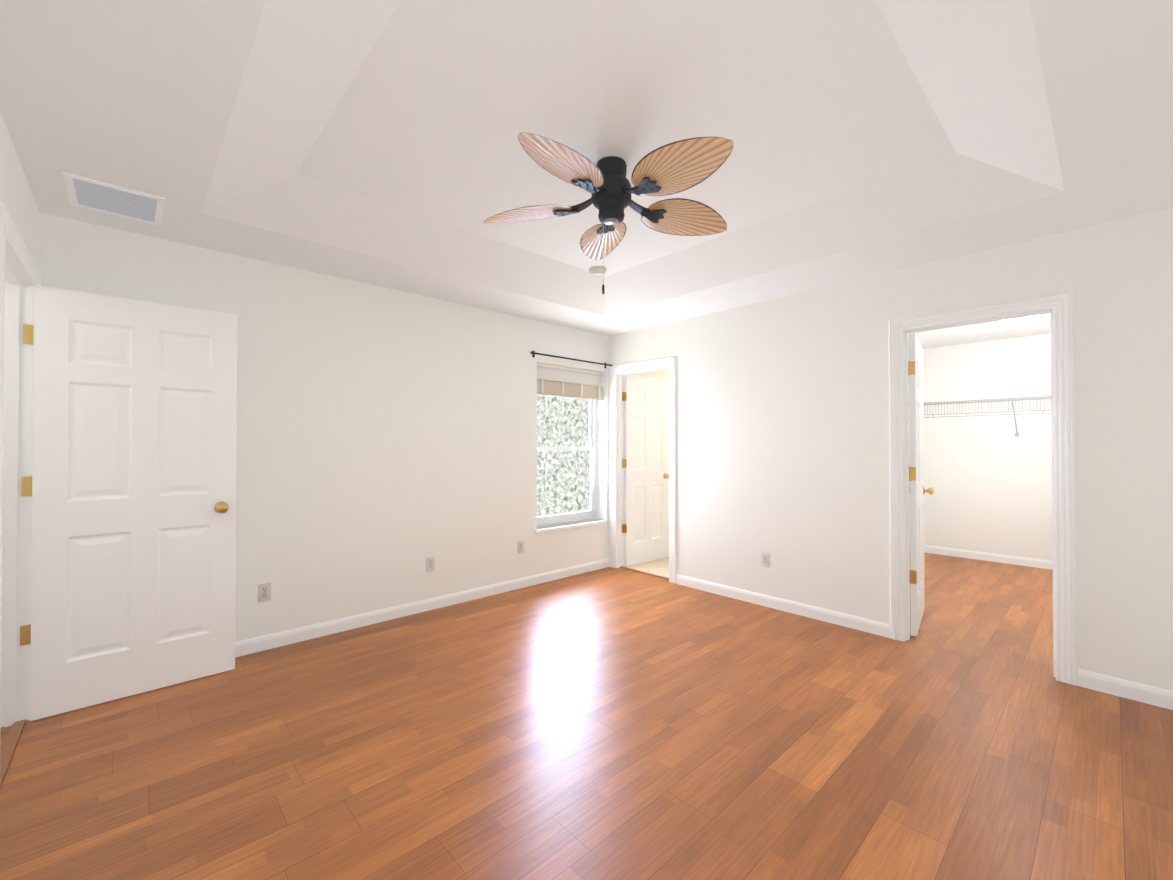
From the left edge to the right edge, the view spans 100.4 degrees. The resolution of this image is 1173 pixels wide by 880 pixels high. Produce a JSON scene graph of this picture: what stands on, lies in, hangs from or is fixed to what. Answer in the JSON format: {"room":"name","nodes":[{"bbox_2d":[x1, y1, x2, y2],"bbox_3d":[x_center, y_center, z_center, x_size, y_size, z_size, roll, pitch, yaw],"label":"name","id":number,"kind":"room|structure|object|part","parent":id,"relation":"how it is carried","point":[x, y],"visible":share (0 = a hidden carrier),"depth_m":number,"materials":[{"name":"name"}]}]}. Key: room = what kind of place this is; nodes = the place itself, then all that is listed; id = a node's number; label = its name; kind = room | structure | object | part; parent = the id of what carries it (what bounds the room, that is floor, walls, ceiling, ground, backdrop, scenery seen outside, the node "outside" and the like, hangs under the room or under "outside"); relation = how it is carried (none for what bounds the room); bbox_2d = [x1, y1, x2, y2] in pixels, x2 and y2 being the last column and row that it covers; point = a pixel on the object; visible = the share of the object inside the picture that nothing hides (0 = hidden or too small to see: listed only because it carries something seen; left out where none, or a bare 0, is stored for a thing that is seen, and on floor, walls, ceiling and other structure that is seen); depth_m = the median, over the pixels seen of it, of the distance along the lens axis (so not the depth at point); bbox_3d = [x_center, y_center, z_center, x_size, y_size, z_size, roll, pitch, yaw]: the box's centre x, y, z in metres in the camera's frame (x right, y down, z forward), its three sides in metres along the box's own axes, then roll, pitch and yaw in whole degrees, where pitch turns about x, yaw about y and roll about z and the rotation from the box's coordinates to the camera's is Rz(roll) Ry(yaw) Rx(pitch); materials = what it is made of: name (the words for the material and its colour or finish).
{"room":"empty bedroom","nodes":[
{"label":"empty bedroom","id":0,"kind":"room"},
{"bbox_2d":[0,113,39,268],"bbox_3d":[-1.377,0.070,0.895,0.115,2.440,4.070,0,-1,-43],"label":"wall","id":1,"kind":"structure","parent":0,"point":[17,199],"depth_m":1.97,"materials":[{"name":"white paint"}]},
{"bbox_2d":[0,202,41,726],"bbox_3d":[-2.374,0.243,1.964,0.151,2.114,0.949,0,-1,-43],"label":"door frame","id":2,"kind":"structure","parent":1,"relation":"attached to","point":[20,276],"depth_m":2.24,"materials":[{"name":"white wood"}]},
{"bbox_2d":[20,285,236,720],"bbox_3d":[-2.310,0.287,2.531,0.812,2.020,0.167,0,-1,-43],"label":"entry door","id":3,"kind":"structure","parent":1,"relation":"in","point":[129,485],"depth_m":2.49,"materials":[{"name":"white wood"}]},
{"bbox_3d":[-2.063,0.374,2.760,0.066,0.066,0.167,0,-1,-43],"label":"knob","id":4,"kind":"part","parent":3,"relation":"part of","materials":[{"name":"gold metal"}]},
{"bbox_2d":[39,213,668,641],"bbox_3d":[-0.887,0.101,4.268,8.300,2.440,0.200,0,-1,-43],"label":"wall","id":5,"kind":"structure","parent":0,"point":[385,443],"depth_m":3.48,"materials":[{"name":"white paint"}]},
{"bbox_2d":[258,582,270,602],"bbox_3d":[-2.017,0.950,3.066,0.070,0.114,0.009,0,-1,-43],"label":"electrical outlet","id":6,"kind":"object","parent":5,"relation":"attached to","point":[264,591],"visible":1,"depth_m":3.06,"materials":[{"name":"white plastic"}]},
{"bbox_2d":[235,558,609,656],"bbox_3d":[-1.236,1.273,3.788,4.050,0.088,0.013,0,-1,-43],"label":"baseboard","id":7,"kind":"structure","parent":5,"relation":"attached to","point":[249,646],"depth_m":3.62,"materials":[{"name":"white wood"}]},
{"bbox_2d":[426,556,434,571],"bbox_3d":[-1.216,0.962,3.812,0.070,0.114,0.009,0,-1,-43],"label":"electrical outlet","id":8,"kind":"object","parent":5,"relation":"attached to","point":[430,564],"visible":1,"depth_m":3.81,"materials":[{"name":"white plastic"}]},
{"bbox_2d":[518,540,523,553],"bbox_3d":[-0.587,0.952,4.397,0.070,0.114,0.009,0,-1,-43],"label":"electrical outlet","id":9,"kind":"object","parent":5,"relation":"attached to","point":[520,546],"visible":1,"depth_m":4.39,"materials":[{"name":"white plastic"}]},
{"bbox_2d":[537,399,595,525],"bbox_3d":[-0.238,0.050,4.962,0.915,1.555,0.070,0,-1,-43],"label":"window","id":10,"kind":"structure","parent":5,"relation":"in","point":[565,517],"depth_m":5.21,"materials":[{"name":"white plastic"}]},
{"bbox_2d":[537,363,608,541],"bbox_3d":[-0.134,0.167,4.855,0.899,1.787,0.117,0,-1,-43],"label":"window shade","id":11,"kind":"object","parent":10,"relation":"attached to","point":[559,381],"visible":0.9,"depth_m":4.85,"materials":[{"name":"white fabric"}]},
{"bbox_2d":[535,518,606,533],"bbox_3d":[-0.175,0.842,4.872,0.935,0.030,0.178,0,-1,-43],"label":"window sill","id":12,"kind":"structure","parent":5,"relation":"attached to","point":[569,526],"depth_m":4.79,"materials":[{"name":"white wood"}]},
{"bbox_2d":[530,351,612,367],"bbox_3d":[-0.130,-0.791,4.806,1.061,0.070,0.057,0,-1,-43],"label":"curtain rod","id":13,"kind":"object","parent":5,"relation":"attached to","point":[533,353],"visible":1,"depth_m":4.72,"materials":[{"name":"black metal"}]},
{"bbox_2d":[0,552,1172,879],"bbox_3d":[0.797,1.346,2.962,9.000,0.086,4.390,0,-1,-43],"label":"floor","id":14,"kind":"structure","parent":0,"point":[612,724],"depth_m":2.02,"materials":[{"name":"brown wood"}]},
{"bbox_2d":[0,719,25,786],"bbox_3d":[-2.349,1.296,1.967,0.040,0.008,0.800,0,-1,-43],"label":"threshold","id":15,"kind":"object","parent":14,"relation":"on","point":[10,743],"visible":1,"depth_m":2.07,"materials":[{"name":"brown wood"}]},
{"bbox_2d":[620,566,668,579],"bbox_3d":[0.589,1.322,4.887,0.030,0.010,0.690,0,-1,-43],"label":"threshold","id":16,"kind":"object","parent":14,"relation":"on","point":[655,575],"visible":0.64,"depth_m":4.88,"materials":[{"name":"brown wood"}]},
{"bbox_2d":[0,0,1172,335],"bbox_3d":[0.147,-1.282,2.326,4.050,0.290,4.070,0,-1,-43],"label":"ceiling","id":17,"kind":"structure","parent":0,"point":[374,142],"depth_m":1.96,"materials":[{"name":"white paint"}]},
{"bbox_2d":[62,171,164,225],"bbox_3d":[-2.224,-1.133,2.317,0.330,0.011,0.380,0,-1,-43],"label":"ceiling vent","id":18,"kind":"object","parent":17,"relation":"in","point":[100,196],"visible":0.98,"depth_m":2.30,"materials":[{"name":"white metal"}]},
{"bbox_2d":[589,266,605,276],"bbox_3d":[0.084,-1.294,3.751,0.136,0.040,0.136,0,-1,-43],"label":"smoke detector","id":19,"kind":"object","parent":17,"relation":"attached to","point":[596,271],"visible":0.96,"depth_m":3.71,"materials":[{"name":"white plastic"}]},
{"bbox_2d":[483,132,732,293],"bbox_3d":[0.146,-1.016,2.300,1.275,0.621,1.235,0,-1,-43],"label":"ceiling fan","id":20,"kind":"object","parent":17,"relation":"hanging from","point":[676,167],"visible":1,"depth_m":2.25,"materials":[{"name":"beige wood"}]},
{"bbox_3d":[0.081,-0.905,2.357,0.004,0.307,0.004,0,-1,-43],"label":"pull chain","id":21,"kind":"part","parent":20,"relation":"part of","materials":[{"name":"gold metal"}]},
{"bbox_3d":[0.119,-1.189,2.348,0.192,0.274,0.192,0,-1,-43],"label":"motor","id":22,"kind":"part","parent":20,"relation":"part of","materials":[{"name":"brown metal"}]},
{"bbox_2d":[609,208,1172,690],"bbox_3d":[1.671,0.096,3.733,0.115,2.440,4.070,0,-1,-43],"label":"wall","id":23,"kind":"structure","parent":0,"point":[783,430],"depth_m":3.34,"materials":[{"name":"white paint"}]},
{"bbox_2d":[610,356,676,583],"bbox_3d":[0.587,0.270,4.895,0.151,2.114,0.854,0,-1,-43],"label":"door frame","id":24,"kind":"structure","parent":23,"relation":"attached to","point":[617,372],"depth_m":5.11,"materials":[{"name":"white wood"}]},
{"bbox_2d":[622,375,668,565],"bbox_3d":[0.670,0.313,5.372,0.716,2.020,0.167,0,-1,-43],"label":"bathroom door","id":25,"kind":"structure","parent":23,"relation":"in","point":[645,466],"depth_m":5.35,"materials":[{"name":"white wood"}]},
{"bbox_2d":[761,551,769,566],"bbox_3d":[1.426,0.946,3.897,0.009,0.114,0.070,0,-1,-43],"label":"electrical outlet","id":26,"kind":"object","parent":23,"relation":"attached to","point":[765,559],"visible":1,"depth_m":3.89,"materials":[{"name":"white plastic"}]},
{"bbox_2d":[676,574,889,637],"bbox_3d":[1.426,1.274,3.891,0.013,0.088,1.738,0,-1,-43],"label":"baseboard","id":27,"kind":"structure","parent":23,"relation":"attached to","point":[850,621],"depth_m":3.73,"materials":[{"name":"white wood"}]},
{"bbox_2d":[908,334,933,636],"bbox_3d":[2.370,0.297,3.559,0.734,2.020,0.200,0,-1,-43],"label":"closet door","id":28,"kind":"structure","parent":23,"relation":"in","point":[917,490],"depth_m":3.29,"materials":[{"name":"white wood"}]},
{"bbox_3d":[2.576,0.384,3.772,0.078,0.066,0.167,0,-1,-43],"label":"knob","id":29,"kind":"part","parent":28,"relation":"part of","materials":[{"name":"gold metal"}]},
{"bbox_2d":[889,291,1076,685],"bbox_3d":[2.366,0.252,2.984,0.151,2.114,0.876,0,-1,-43],"label":"door frame","id":30,"kind":"structure","parent":23,"relation":"attached to","point":[1060,306],"depth_m":2.72,"materials":[{"name":"white wood"}]},
{"bbox_2d":[1078,669,1172,709],"bbox_3d":[2.809,1.260,2.406,0.013,0.088,0.552,0,-1,-43],"label":"baseboard","id":31,"kind":"structure","parent":23,"relation":"attached to","point":[1148,694],"depth_m":2.48,"materials":[{"name":"white wood"}]},
{"bbox_2d":[909,427,909,505],"bbox_3d":[2.768,0.107,4.939,3.135,2.440,0.100,0,-1,-43],"label":"wall","id":32,"kind":"structure","parent":0,"point":[909,461],"depth_m":5.96,"materials":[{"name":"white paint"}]},
{"bbox_2d":[908,314,1050,348],"bbox_3d":[3.545,-1.169,4.226,3.285,0.100,2.220,0,-1,-43],"label":"ceiling","id":33,"kind":"structure","parent":0,"point":[989,331],"depth_m":5.07,"materials":[{"name":"white paint"}]},
{"bbox_2d":[999,315,1042,328],"bbox_3d":[3.944,-1.070,4.446,0.300,0.095,0.300,0,-1,-43],"label":"closet ceiling light","id":34,"kind":"object","parent":33,"relation":"attached to","point":[1021,323],"visible":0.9,"depth_m":4.38,"materials":[{"name":"white glass"}]},
{"bbox_2d":[923,333,1052,560],"bbox_3d":[4.693,0.110,5.283,0.150,2.440,2.220,0,-1,-43],"label":"wall","id":35,"kind":"structure","parent":0,"point":[988,479],"depth_m":5.41,"materials":[{"name":"white paint"}]},
{"bbox_2d":[923,396,1050,436],"bbox_3d":[4.559,-0.244,5.094,0.307,0.396,2.130,0,-1,-43],"label":"wire closet shelf","id":36,"kind":"object","parent":35,"relation":"attached to","point":[991,401],"visible":0.54,"depth_m":5.22,"materials":[{"name":"grey metal"}]},
{"bbox_2d":[924,545,1052,569],"bbox_3d":[4.670,1.286,5.176,0.013,0.088,2.070,0,-1,-43],"label":"baseboard","id":37,"kind":"structure","parent":35,"relation":"attached to","point":[1037,563],"depth_m":5.40,"materials":[{"name":"white wood"}]},
{"label":"outside","id":38,"kind":"structure","parent":0,"visible":0},
{"bbox_2d":[537,395,589,516],"bbox_3d":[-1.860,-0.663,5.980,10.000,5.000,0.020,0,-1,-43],"label":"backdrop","id":39,"kind":"structure","parent":38,"point":[563,481],"depth_m":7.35,"materials":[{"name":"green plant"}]}
]}

